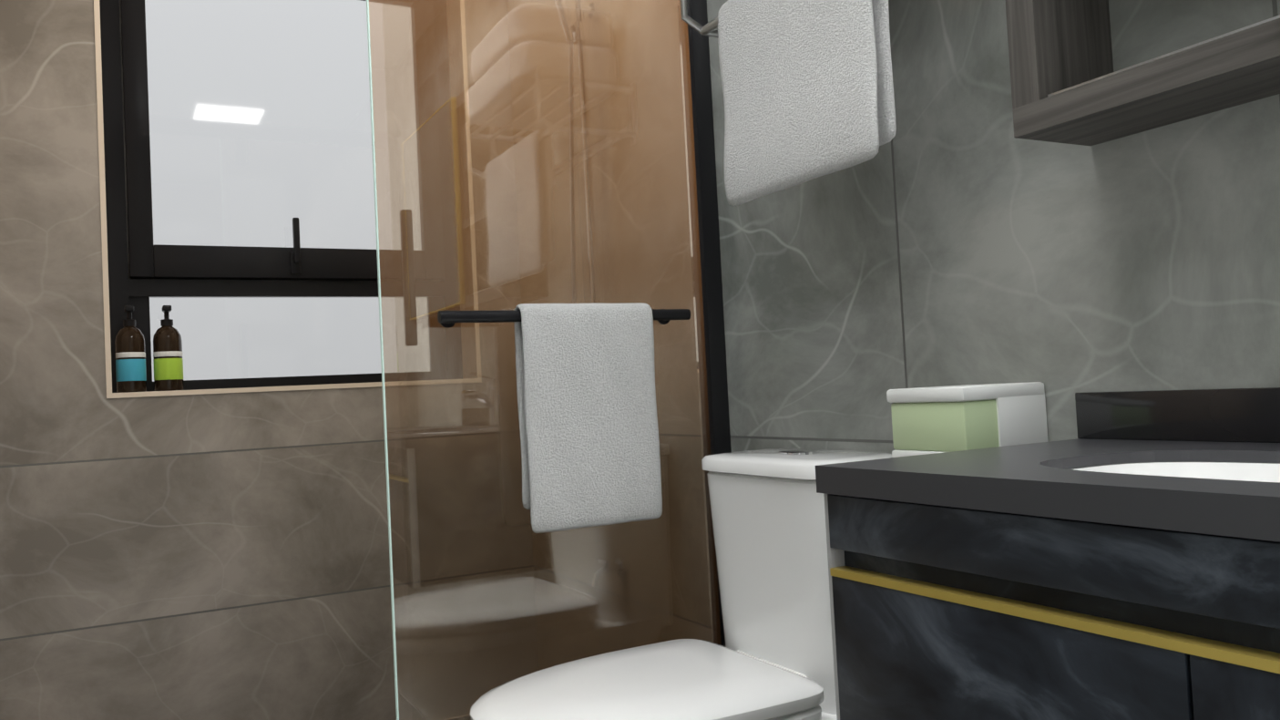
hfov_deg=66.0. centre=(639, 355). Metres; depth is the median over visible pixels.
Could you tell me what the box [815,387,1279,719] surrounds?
bathroom vanity
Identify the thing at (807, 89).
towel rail
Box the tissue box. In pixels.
[886,381,1048,457]
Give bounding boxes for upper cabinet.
[1004,0,1279,145]
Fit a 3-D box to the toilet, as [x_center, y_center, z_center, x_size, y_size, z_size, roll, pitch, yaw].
[0.076,0.557,1.561,0.697,0.782,0.396,-2,-2,-28]
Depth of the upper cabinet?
1.16 m
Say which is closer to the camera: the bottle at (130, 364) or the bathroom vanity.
the bathroom vanity
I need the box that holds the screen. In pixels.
[366,0,731,719]
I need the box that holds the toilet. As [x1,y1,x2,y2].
[470,448,891,719]
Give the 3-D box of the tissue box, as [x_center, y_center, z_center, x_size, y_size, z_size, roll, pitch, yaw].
[0.460,0.094,1.392,0.158,0.105,0.148,-2,-2,-28]
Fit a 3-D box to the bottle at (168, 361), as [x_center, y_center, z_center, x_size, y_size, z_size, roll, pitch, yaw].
[-1.269,-0.020,2.649,0.071,0.228,0.076,-2,-2,-28]
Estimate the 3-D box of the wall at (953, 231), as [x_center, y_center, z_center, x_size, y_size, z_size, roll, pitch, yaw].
[0.503,-0.237,1.589,0.120,2.405,4.080,-2,-2,-28]
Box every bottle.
[115,305,146,392]
[153,305,183,390]
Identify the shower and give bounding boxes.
[553,0,627,587]
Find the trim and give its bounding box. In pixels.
[93,0,481,398]
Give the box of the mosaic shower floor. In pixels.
[448,715,469,719]
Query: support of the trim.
attached to the wall at (215, 556)
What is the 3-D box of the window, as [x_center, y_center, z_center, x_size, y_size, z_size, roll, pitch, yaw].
[-1.026,-0.575,2.917,0.983,1.330,0.128,-2,-2,-28]
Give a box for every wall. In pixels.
[0,0,538,719]
[506,0,1279,669]
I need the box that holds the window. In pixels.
[99,0,462,392]
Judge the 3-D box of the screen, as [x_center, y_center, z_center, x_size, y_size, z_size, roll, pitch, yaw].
[-0.443,-0.083,1.738,1.410,2.035,0.118,-2,-2,-28]
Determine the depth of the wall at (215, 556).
2.60 m
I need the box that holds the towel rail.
[680,0,896,205]
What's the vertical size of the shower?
1.630 m
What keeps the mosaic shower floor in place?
on the floor

